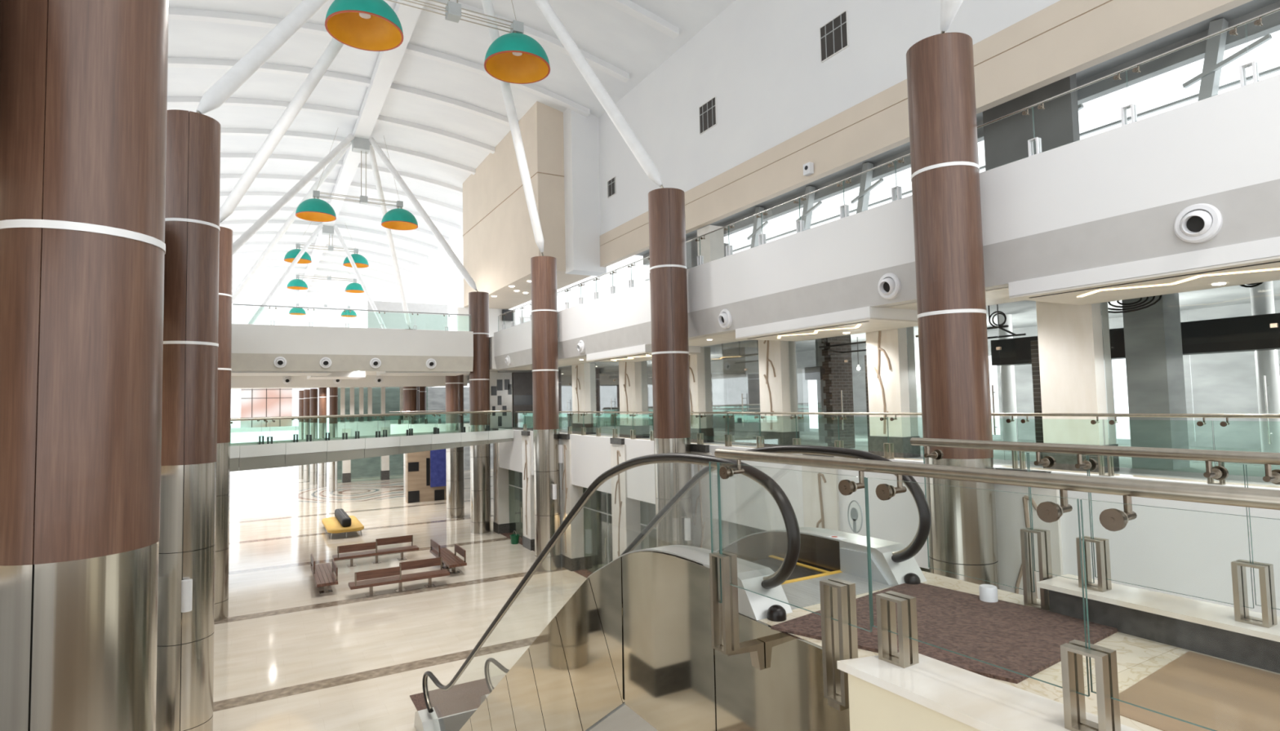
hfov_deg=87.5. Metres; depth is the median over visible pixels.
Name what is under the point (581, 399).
marble pillar
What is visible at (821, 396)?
concrete column
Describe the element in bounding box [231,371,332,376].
trim
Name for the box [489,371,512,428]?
wall
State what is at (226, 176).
rib
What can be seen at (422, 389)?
round column
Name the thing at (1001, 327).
ceiling pipe
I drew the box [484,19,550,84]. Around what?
pendant lamp
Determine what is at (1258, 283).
cable coil
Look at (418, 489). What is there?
stone panel
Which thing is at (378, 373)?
trim
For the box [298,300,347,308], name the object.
bar
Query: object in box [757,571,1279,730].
floor
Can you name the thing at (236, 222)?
rib
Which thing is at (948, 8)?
strut
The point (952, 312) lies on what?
round column
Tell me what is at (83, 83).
round column
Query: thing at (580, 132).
wall pier
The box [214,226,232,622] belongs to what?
round column
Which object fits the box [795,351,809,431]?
wall
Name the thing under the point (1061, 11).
trim
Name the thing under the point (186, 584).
wall lamp
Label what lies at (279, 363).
air nozzle
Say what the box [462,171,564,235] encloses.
trim
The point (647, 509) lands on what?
shop window
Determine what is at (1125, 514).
washer
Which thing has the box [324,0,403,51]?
pendant lamp
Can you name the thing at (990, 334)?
lintel
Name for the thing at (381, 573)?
bench
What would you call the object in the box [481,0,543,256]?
strut
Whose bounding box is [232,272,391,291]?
rib
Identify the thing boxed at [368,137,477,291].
strut
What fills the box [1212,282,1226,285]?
recessed light
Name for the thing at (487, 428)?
handrail
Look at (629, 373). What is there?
marble pillar
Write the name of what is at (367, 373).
ceiling
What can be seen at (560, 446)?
wall light
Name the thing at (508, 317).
wall panel
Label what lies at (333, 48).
strut
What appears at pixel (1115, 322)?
lintel
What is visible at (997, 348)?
shop window
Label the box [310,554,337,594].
bench
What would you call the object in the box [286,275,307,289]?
pendant lamp
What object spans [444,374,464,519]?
round column
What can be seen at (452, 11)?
bar
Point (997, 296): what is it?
ceiling
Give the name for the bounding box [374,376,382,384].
air nozzle
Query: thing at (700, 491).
marble pillar
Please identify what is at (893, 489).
washer
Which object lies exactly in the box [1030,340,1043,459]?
brick wall
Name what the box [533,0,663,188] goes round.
strut
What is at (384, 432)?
glass balustrade
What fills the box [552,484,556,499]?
wall lamp
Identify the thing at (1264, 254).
ceiling tray
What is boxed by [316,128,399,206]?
bar
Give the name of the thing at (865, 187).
strut
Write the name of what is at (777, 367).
marble pillar
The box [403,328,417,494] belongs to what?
round column
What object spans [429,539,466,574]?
bench
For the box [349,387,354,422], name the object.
marble pillar
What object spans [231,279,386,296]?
rib
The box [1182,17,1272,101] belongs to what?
strut
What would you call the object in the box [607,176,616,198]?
air vent
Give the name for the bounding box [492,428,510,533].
marble pillar
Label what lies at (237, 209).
rib
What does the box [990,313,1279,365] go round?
sign
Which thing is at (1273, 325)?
shop window
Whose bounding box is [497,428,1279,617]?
wall
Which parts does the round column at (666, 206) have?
wood panel, wood panel, wood panel, metal panel, metal panel, wood panel, wood panel, wood panel, metal panel, metal panel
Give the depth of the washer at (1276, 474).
3.34 m
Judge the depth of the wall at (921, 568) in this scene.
15.57 m
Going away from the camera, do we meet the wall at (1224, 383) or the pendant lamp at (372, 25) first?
the wall at (1224, 383)
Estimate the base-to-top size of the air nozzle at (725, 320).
0.500 m
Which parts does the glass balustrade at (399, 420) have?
handrail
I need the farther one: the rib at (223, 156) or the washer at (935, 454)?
the rib at (223, 156)
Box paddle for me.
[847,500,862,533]
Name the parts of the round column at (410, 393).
metal panel, metal panel, wood panel, metal panel, wood panel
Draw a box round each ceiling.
[167,0,735,309]
[231,375,469,389]
[365,371,376,375]
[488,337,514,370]
[508,287,1022,370]
[635,0,1279,256]
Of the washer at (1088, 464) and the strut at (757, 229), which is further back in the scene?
the strut at (757, 229)
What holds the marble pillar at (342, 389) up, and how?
on the wall at (364, 428)
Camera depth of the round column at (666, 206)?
17.91 m
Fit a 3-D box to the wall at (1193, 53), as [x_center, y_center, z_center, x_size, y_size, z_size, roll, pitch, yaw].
[10.188,-7.028,20.111,0.300,0.500,40.000,1,-4,-30]
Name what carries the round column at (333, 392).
on the floor at (289, 655)
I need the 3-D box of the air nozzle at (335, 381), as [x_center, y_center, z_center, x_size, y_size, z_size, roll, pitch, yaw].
[-18.994,0.922,42.037,0.500,0.500,0.254,1,-4,-30]
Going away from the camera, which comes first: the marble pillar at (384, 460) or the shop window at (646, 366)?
the shop window at (646, 366)
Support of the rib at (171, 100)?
attached to the ceiling at (598, 28)
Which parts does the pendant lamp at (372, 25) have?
lamp shade, bulb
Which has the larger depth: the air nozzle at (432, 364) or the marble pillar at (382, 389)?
the marble pillar at (382, 389)
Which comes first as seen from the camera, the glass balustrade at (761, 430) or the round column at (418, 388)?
the glass balustrade at (761, 430)
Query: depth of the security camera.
21.71 m
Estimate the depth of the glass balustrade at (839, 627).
2.99 m
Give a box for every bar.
[297,222,355,252]
[298,266,354,281]
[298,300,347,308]
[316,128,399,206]
[386,0,515,32]
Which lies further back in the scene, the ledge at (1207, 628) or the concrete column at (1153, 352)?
the concrete column at (1153, 352)
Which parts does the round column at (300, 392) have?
metal panel, metal panel, wood panel, wood panel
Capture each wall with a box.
[231,324,473,356]
[337,386,493,479]
[337,417,469,437]
[367,301,448,330]
[390,423,469,435]
[457,306,531,337]
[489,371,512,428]
[493,74,1279,356]
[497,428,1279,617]
[598,0,1060,235]
[643,0,1279,265]
[685,238,728,269]
[697,225,724,264]
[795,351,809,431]
[821,334,855,448]
[851,342,923,435]
[864,355,870,452]
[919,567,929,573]
[982,73,1079,171]
[995,326,1116,443]
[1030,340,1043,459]
[1179,299,1279,448]
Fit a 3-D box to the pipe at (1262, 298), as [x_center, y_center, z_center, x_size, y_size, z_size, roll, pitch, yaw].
[11.600,0.124,12.368,0.320,3.380,0.320,1,-4,-30]
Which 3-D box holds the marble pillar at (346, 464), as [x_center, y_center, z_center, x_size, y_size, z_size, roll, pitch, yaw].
[-25.331,7.760,57.710,0.680,4.600,0.590,1,-4,-30]
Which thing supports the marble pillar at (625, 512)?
on the floor at (289, 655)
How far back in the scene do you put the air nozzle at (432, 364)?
32.30 m
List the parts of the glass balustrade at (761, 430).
glass panel, glass panel, glass panel, glass panel, glass panel, glass panel, glass panel, glass panel, glass panel, glass panel, glass panel, glass panel, glass panel, glass panel, handrail, glass panel, glass panel, glass panel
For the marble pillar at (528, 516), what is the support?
on the floor at (289, 655)
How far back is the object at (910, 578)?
4.92 m
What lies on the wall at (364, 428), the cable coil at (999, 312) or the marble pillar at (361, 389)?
the marble pillar at (361, 389)
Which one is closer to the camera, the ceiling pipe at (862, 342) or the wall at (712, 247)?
the ceiling pipe at (862, 342)
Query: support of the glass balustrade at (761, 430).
on the wall at (1182, 552)
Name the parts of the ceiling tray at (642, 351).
light strip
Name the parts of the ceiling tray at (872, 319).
light strip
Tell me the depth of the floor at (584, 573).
25.42 m
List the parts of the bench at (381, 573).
post, leg, plate, backrest, seat, seat frame, leg, plate, backrest, leg, plate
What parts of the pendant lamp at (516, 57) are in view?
lamp shade, bulb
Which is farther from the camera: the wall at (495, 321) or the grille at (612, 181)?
the wall at (495, 321)
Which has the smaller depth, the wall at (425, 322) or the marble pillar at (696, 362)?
the marble pillar at (696, 362)
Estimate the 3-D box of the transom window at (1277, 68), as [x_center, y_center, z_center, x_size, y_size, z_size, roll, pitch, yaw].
[10.213,-5.910,20.050,0.100,0.060,40.000,1,-4,-30]
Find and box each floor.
[213,462,586,730]
[231,426,298,432]
[467,280,1279,383]
[500,533,592,578]
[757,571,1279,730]
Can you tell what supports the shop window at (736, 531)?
on the floor at (584, 573)
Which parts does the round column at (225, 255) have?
metal panel, metal panel, metal panel, metal panel, wood panel, wood panel, wood panel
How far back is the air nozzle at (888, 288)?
12.69 m
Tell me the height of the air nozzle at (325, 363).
0.500 m
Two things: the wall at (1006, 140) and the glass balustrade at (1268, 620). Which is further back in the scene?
the wall at (1006, 140)
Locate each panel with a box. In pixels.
[404,432,446,503]
[502,309,513,321]
[511,373,533,427]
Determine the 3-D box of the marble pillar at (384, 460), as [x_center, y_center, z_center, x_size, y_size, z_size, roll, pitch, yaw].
[-22.594,7.784,59.268,0.680,4.600,0.590,1,-4,-30]
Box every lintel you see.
[801,350,816,368]
[986,330,995,355]
[1108,316,1123,328]
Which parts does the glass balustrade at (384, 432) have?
handrail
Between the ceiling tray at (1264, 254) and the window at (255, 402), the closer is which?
the ceiling tray at (1264, 254)
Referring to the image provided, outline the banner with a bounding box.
[430,448,446,487]
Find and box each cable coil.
[988,305,1006,326]
[1107,294,1162,313]
[1239,282,1262,287]
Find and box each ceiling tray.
[586,344,700,362]
[735,306,918,341]
[1008,236,1279,305]
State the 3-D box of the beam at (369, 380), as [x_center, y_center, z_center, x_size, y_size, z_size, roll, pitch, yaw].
[-18.320,0.727,42.776,14.500,1.280,0.400,1,-4,-30]
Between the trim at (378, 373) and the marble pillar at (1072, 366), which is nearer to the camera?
the marble pillar at (1072, 366)
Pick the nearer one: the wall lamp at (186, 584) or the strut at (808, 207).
the wall lamp at (186, 584)
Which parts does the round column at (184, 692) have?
metal panel, metal panel, metal panel, wood panel, wood panel, wood panel, metal panel, metal panel, metal panel, metal panel, wood panel, wood panel, wood panel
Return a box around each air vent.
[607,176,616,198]
[698,96,717,134]
[819,9,848,62]
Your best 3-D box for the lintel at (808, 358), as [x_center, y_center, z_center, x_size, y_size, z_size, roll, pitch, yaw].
[7.564,-0.287,27.447,0.300,0.750,2.300,1,-4,-30]
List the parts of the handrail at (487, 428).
handrail, glass panel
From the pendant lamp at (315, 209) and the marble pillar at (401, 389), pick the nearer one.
the pendant lamp at (315, 209)
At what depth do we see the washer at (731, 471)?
4.05 m
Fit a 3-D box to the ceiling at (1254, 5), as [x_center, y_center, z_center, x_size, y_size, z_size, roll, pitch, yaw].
[9.137,-7.437,19.539,3.300,0.300,40.000,1,-4,-30]
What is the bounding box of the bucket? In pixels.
[509,530,519,544]
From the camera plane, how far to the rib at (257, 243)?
68.63 m
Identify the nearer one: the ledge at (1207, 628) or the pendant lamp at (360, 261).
the ledge at (1207, 628)
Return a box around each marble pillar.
[339,387,345,422]
[341,428,351,483]
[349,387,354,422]
[358,387,364,421]
[367,387,372,421]
[380,387,385,421]
[380,427,389,479]
[399,387,403,420]
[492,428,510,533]
[520,431,534,551]
[559,433,585,571]
[571,363,591,434]
[609,437,641,560]
[618,361,643,438]
[688,346,706,443]
[690,444,728,551]
[758,340,799,447]
[801,454,839,531]
[866,326,920,458]
[994,467,1063,599]
[1035,301,1119,472]
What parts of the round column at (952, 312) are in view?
wood panel, wood panel, wood panel, metal panel, metal panel, wood panel, wood panel, wood panel, metal panel, metal panel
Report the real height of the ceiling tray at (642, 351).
0.314 m
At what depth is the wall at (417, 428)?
45.96 m
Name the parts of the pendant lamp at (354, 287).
lamp shade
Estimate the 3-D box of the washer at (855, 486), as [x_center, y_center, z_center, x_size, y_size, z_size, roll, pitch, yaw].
[1.041,0.596,3.287,0.010,0.054,0.055,1,-4,-32]
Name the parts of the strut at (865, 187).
post, arm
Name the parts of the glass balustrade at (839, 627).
glass panel, clamp arm, glass panel, clamp arm, glass panel, handrail, glass panel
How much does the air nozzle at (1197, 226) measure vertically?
0.500 m
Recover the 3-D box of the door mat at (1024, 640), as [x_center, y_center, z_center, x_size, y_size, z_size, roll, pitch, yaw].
[1.815,1.524,4.008,1.548,0.110,1.341,1,-4,-37]
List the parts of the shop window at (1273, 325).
pane, pane, handle, pane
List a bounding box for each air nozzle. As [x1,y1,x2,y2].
[273,356,286,368]
[282,376,292,384]
[319,357,331,368]
[333,379,342,384]
[369,358,381,368]
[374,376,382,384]
[426,358,436,368]
[504,355,510,365]
[577,340,585,353]
[718,309,732,328]
[877,273,901,299]
[1173,203,1222,243]
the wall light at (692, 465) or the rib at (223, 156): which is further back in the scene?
the rib at (223, 156)
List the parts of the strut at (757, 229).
post, arm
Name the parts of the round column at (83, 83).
metal panel, wood panel, wood panel, metal panel, wood panel, wood panel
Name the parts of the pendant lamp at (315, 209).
lamp shade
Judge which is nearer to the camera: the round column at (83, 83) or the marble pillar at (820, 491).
the round column at (83, 83)
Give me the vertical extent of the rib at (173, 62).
2.412 m
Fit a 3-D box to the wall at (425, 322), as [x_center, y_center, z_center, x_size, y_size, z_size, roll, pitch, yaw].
[-24.738,-2.970,71.590,8.200,7.500,0.300,1,-4,-30]
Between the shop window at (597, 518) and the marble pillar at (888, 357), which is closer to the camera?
the marble pillar at (888, 357)
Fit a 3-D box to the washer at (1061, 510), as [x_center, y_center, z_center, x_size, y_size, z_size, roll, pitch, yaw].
[1.546,0.542,2.495,0.010,0.054,0.055,1,-4,-32]
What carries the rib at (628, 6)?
attached to the ceiling at (598, 28)
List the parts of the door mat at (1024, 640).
floor cap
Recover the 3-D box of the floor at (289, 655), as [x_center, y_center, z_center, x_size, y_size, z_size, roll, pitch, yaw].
[-17.741,9.587,49.202,34.000,0.300,116.000,1,-4,-30]
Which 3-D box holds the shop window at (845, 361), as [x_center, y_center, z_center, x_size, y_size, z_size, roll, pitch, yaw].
[4.903,0.638,17.385,0.126,3.170,2.997,1,-4,-30]
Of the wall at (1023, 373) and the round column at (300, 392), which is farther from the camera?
the round column at (300, 392)
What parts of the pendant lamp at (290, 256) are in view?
lamp shade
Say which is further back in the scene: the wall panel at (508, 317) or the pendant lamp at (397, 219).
the wall panel at (508, 317)
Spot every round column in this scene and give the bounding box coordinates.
[0,0,168,730]
[155,109,220,730]
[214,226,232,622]
[298,390,303,479]
[303,389,310,482]
[309,388,318,484]
[318,387,326,488]
[328,386,337,492]
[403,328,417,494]
[417,386,419,423]
[419,386,426,423]
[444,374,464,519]
[468,291,491,533]
[530,256,560,572]
[648,187,693,547]
[906,31,999,590]
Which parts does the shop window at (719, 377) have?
pane, pane, handle, pane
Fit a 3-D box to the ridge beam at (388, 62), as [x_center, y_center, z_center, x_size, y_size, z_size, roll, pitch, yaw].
[-20.556,-13.339,46.821,0.840,0.500,116.000,1,-4,-30]
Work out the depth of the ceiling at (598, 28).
34.70 m
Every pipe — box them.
[818,334,866,353]
[915,304,1026,338]
[998,314,1018,442]
[1249,280,1279,453]
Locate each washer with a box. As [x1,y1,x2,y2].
[728,467,733,477]
[851,481,857,492]
[889,485,895,497]
[930,451,937,458]
[1040,457,1049,466]
[1055,503,1062,516]
[1082,461,1091,470]
[1120,511,1128,524]
[1211,468,1222,479]
[1270,472,1279,483]
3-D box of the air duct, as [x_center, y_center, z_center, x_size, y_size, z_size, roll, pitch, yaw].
[5.878,-0.274,21.008,0.600,1.400,1.400,1,-4,-30]
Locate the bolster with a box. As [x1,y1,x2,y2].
[334,508,351,527]
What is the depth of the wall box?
38.56 m
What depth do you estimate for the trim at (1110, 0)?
19.29 m
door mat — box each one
[409,678,494,718]
[770,583,1117,684]
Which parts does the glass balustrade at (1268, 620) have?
glass panel, glass panel, handrail, glass panel, glass panel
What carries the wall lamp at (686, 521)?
attached to the round column at (666, 206)
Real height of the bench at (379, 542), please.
0.900 m
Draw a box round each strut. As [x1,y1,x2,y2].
[195,0,328,114]
[219,37,343,222]
[231,141,351,303]
[232,133,354,254]
[248,223,323,324]
[333,226,386,328]
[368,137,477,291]
[368,142,410,328]
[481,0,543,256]
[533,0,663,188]
[746,206,768,248]
[795,186,822,230]
[850,162,884,213]
[940,0,963,33]
[1077,103,1084,111]
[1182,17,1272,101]
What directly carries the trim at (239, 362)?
attached to the wall at (246, 338)
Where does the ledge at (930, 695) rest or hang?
attached to the floor at (1214, 694)
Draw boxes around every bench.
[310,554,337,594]
[332,535,418,567]
[348,557,449,597]
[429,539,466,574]
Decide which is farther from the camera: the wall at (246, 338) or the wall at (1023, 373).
the wall at (246, 338)
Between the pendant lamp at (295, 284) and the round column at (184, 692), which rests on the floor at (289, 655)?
the round column at (184, 692)
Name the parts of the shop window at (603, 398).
pane, pane, pane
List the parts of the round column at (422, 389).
wood panel, metal panel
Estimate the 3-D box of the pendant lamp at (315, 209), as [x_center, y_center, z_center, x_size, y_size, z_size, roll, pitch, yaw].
[-18.737,-9.339,38.714,2.123,1.504,2.123,-3,-3,27]
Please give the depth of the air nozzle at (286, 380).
40.63 m
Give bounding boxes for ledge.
[836,653,1140,730]
[1036,574,1279,674]
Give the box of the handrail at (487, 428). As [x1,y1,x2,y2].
[231,410,511,444]
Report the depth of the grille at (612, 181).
34.30 m
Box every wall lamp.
[181,578,192,613]
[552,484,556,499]
[684,518,690,541]
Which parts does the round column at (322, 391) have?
metal panel, wood panel, wood panel, metal panel, metal panel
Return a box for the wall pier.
[563,108,606,276]
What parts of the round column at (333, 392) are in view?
metal panel, wood panel, wood panel, metal panel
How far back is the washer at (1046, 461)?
4.32 m
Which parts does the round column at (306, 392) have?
metal panel, metal panel, wood panel, wood panel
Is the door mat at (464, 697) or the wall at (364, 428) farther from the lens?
the wall at (364, 428)
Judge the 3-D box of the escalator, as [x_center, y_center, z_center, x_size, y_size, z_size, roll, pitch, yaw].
[-0.914,3.892,8.760,1.660,5.957,11.950,1,-4,-30]
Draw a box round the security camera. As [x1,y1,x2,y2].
[803,161,813,176]
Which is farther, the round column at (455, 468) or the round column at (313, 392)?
the round column at (313, 392)
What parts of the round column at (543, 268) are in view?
wood panel, wood panel, wood panel, metal panel, metal panel, metal panel, metal panel, wood panel, wood panel, wood panel, metal panel, metal panel, metal panel, metal panel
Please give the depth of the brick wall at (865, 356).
16.51 m
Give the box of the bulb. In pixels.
[856,337,860,370]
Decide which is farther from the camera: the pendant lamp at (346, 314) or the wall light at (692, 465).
the pendant lamp at (346, 314)
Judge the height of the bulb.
1.100 m
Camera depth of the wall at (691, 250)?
29.55 m
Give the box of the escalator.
[413,444,931,730]
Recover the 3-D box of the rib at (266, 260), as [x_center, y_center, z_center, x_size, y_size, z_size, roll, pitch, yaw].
[-38.230,-10.630,74.384,23.000,2.413,0.400,1,-4,-30]
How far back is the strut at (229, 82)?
14.52 m
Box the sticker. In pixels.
[826,535,847,540]
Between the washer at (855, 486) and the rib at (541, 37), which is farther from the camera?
the rib at (541, 37)
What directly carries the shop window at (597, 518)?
on the floor at (584, 573)
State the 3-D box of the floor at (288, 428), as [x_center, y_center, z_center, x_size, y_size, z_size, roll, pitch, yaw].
[-40.995,6.551,67.858,12.000,0.400,3.000,1,-4,-30]
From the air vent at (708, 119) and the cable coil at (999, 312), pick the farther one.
the air vent at (708, 119)
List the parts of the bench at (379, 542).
plate, backrest, seat, seat frame, leg, backrest, leg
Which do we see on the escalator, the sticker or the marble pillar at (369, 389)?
the sticker
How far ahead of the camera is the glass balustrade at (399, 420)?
46.06 m
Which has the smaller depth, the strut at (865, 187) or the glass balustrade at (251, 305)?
the strut at (865, 187)
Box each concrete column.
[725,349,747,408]
[815,337,854,440]
[913,328,922,438]
[1121,293,1190,470]
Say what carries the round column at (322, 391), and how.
on the floor at (289, 655)
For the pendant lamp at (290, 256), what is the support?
hanging from the bar at (330, 247)
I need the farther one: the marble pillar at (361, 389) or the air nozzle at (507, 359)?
the marble pillar at (361, 389)
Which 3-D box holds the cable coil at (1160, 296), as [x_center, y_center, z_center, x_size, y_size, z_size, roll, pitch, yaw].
[8.707,-1.234,11.962,0.178,0.586,1.131,1,-4,-30]
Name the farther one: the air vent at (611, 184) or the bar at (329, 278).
the bar at (329, 278)
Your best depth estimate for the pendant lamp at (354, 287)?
77.82 m
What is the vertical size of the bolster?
0.455 m
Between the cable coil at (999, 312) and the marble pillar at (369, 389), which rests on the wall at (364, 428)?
the marble pillar at (369, 389)
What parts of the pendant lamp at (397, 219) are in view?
lamp shade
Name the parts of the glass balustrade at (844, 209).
glass panel, glass panel, glass panel, glass panel, glass panel, glass panel, glass panel, glass panel, glass panel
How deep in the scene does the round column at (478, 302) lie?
33.65 m
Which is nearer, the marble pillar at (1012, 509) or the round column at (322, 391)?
the marble pillar at (1012, 509)
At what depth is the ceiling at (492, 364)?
34.11 m
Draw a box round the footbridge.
[230,429,513,471]
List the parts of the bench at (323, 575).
backrest, seat, seat frame, plate, leg, backrest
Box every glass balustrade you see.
[231,411,459,444]
[232,303,470,331]
[389,409,469,424]
[497,7,1279,331]
[514,411,1279,485]
[708,448,1279,730]
[910,437,1279,628]
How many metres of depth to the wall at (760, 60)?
24.33 m
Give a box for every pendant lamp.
[284,243,311,263]
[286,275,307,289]
[288,303,306,315]
[295,190,336,222]
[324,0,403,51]
[341,306,356,317]
[342,248,368,267]
[345,278,364,293]
[381,200,417,230]
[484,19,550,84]
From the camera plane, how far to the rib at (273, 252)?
71.89 m
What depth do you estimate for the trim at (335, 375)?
35.22 m
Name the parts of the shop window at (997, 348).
pane, handle, pane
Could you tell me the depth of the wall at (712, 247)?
27.42 m
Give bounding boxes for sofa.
[321,515,364,539]
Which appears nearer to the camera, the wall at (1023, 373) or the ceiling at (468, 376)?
the wall at (1023, 373)
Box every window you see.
[240,388,292,427]
[508,470,523,538]
[558,365,572,432]
[582,487,613,573]
[590,361,619,435]
[640,360,653,438]
[640,501,656,549]
[644,66,1279,281]
[704,340,760,445]
[728,522,766,544]
[788,341,848,442]
[906,300,1041,466]
[1100,280,1279,483]
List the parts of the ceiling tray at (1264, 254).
light strip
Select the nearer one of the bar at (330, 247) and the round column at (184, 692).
the round column at (184, 692)
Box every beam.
[231,375,467,387]
[297,0,425,298]
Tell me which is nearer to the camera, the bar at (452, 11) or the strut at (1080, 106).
the strut at (1080, 106)
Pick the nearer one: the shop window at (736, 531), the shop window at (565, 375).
the shop window at (736, 531)
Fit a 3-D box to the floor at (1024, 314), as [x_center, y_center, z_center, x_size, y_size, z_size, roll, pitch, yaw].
[0.909,-1.037,31.717,7.450,1.500,66.000,1,-4,-30]
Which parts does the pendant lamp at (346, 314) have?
lamp shade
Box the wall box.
[462,101,591,309]
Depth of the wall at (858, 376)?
25.62 m
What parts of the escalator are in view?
comb plate, cladding panel, cladding panel, cladding panel, cladding panel, cladding panel, cladding panel, cladding panel, handrail, cladding panel, cladding panel, comb plate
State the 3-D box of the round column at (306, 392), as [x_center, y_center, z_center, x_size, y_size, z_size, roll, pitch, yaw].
[-29.317,6.163,58.974,0.618,8.100,0.618,-3,-4,32]
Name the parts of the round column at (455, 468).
metal panel, wood panel, wood panel, metal panel, metal panel, metal panel, metal panel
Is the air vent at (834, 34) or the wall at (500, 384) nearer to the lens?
the air vent at (834, 34)
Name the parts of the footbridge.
edge panel, girder panel, edge panel, edge panel, girder panel, edge panel, edge panel, girder panel, edge panel, edge panel, girder panel, edge panel, edge panel, girder panel, edge panel, edge panel, girder panel, edge panel, edge panel, girder panel, edge panel, edge panel, girder panel, edge panel, girder panel, edge panel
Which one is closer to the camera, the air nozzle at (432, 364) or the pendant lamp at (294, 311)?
the air nozzle at (432, 364)
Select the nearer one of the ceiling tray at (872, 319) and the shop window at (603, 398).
the ceiling tray at (872, 319)
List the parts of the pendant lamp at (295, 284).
lamp shade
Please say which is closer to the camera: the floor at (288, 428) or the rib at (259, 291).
the floor at (288, 428)
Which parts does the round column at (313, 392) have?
wood panel, metal panel, metal panel, wood panel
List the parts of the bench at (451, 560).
backrest, seat frame, seat, leg, backrest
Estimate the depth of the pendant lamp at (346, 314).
95.87 m
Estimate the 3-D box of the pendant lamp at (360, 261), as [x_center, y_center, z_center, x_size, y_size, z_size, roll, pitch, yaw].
[-25.516,-9.733,60.126,2.123,1.504,2.123,0,-3,-18]
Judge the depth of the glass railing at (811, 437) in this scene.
12.50 m
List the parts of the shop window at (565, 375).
pane, pane, pane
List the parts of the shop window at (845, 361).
handle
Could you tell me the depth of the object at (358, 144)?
39.87 m
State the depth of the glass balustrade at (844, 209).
10.62 m
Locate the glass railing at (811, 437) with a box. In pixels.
[420,420,1279,488]
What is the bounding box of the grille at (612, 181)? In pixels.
[608,177,615,196]
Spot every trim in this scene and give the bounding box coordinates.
[231,353,473,372]
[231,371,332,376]
[306,371,365,379]
[376,371,470,376]
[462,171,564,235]
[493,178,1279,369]
[600,0,1110,245]
[600,0,1112,246]
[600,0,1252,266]
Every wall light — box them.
[559,444,562,463]
[691,464,693,478]
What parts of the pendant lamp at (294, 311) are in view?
lamp shade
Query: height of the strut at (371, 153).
10.421 m
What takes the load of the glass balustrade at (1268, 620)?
on the ledge at (1207, 628)
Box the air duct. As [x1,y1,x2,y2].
[804,366,825,380]
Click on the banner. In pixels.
(437, 457)
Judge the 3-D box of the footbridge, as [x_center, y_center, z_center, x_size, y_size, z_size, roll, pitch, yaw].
[-11.761,3.348,27.623,4.340,0.840,13.174,-4,-4,39]
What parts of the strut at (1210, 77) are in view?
post, arm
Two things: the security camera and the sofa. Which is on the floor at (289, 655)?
the sofa
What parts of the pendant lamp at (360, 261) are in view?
lamp shade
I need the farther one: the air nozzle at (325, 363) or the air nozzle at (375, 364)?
the air nozzle at (375, 364)
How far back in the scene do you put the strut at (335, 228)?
58.32 m
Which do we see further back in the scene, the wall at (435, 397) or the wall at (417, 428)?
the wall at (435, 397)
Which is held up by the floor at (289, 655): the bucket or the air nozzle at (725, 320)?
the bucket
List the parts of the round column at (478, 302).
wood panel, wood panel, wood panel, metal panel, metal panel, metal panel, metal panel, wood panel, wood panel, wood panel, metal panel, metal panel, metal panel, metal panel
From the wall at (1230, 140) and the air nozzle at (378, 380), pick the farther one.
the air nozzle at (378, 380)
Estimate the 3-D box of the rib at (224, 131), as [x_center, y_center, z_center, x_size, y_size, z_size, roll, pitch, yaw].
[-19.099,-12.869,40.818,23.000,2.412,0.400,1,-4,-30]
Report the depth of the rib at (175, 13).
29.09 m
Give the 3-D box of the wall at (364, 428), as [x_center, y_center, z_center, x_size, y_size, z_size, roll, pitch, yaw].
[-19.179,5.876,61.486,16.400,1.900,0.300,1,-4,-30]
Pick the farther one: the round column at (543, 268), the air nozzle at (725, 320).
the round column at (543, 268)
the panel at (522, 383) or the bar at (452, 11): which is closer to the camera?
the bar at (452, 11)
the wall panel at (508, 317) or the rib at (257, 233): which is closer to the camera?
the wall panel at (508, 317)
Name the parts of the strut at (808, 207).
post, arm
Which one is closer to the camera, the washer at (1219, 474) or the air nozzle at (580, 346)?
the washer at (1219, 474)
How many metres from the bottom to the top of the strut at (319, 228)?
10.392 m
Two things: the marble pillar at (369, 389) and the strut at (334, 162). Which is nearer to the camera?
the strut at (334, 162)
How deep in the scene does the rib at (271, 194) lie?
53.03 m
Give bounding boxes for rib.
[167,57,509,126]
[167,96,495,153]
[168,7,590,116]
[219,191,461,230]
[219,207,448,241]
[219,220,437,250]
[220,128,475,174]
[220,153,462,194]
[220,173,462,213]
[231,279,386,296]
[231,284,381,301]
[231,289,368,302]
[232,231,427,259]
[232,250,411,274]
[232,258,404,280]
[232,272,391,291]
[242,241,419,267]
[424,0,629,82]
[600,0,679,39]

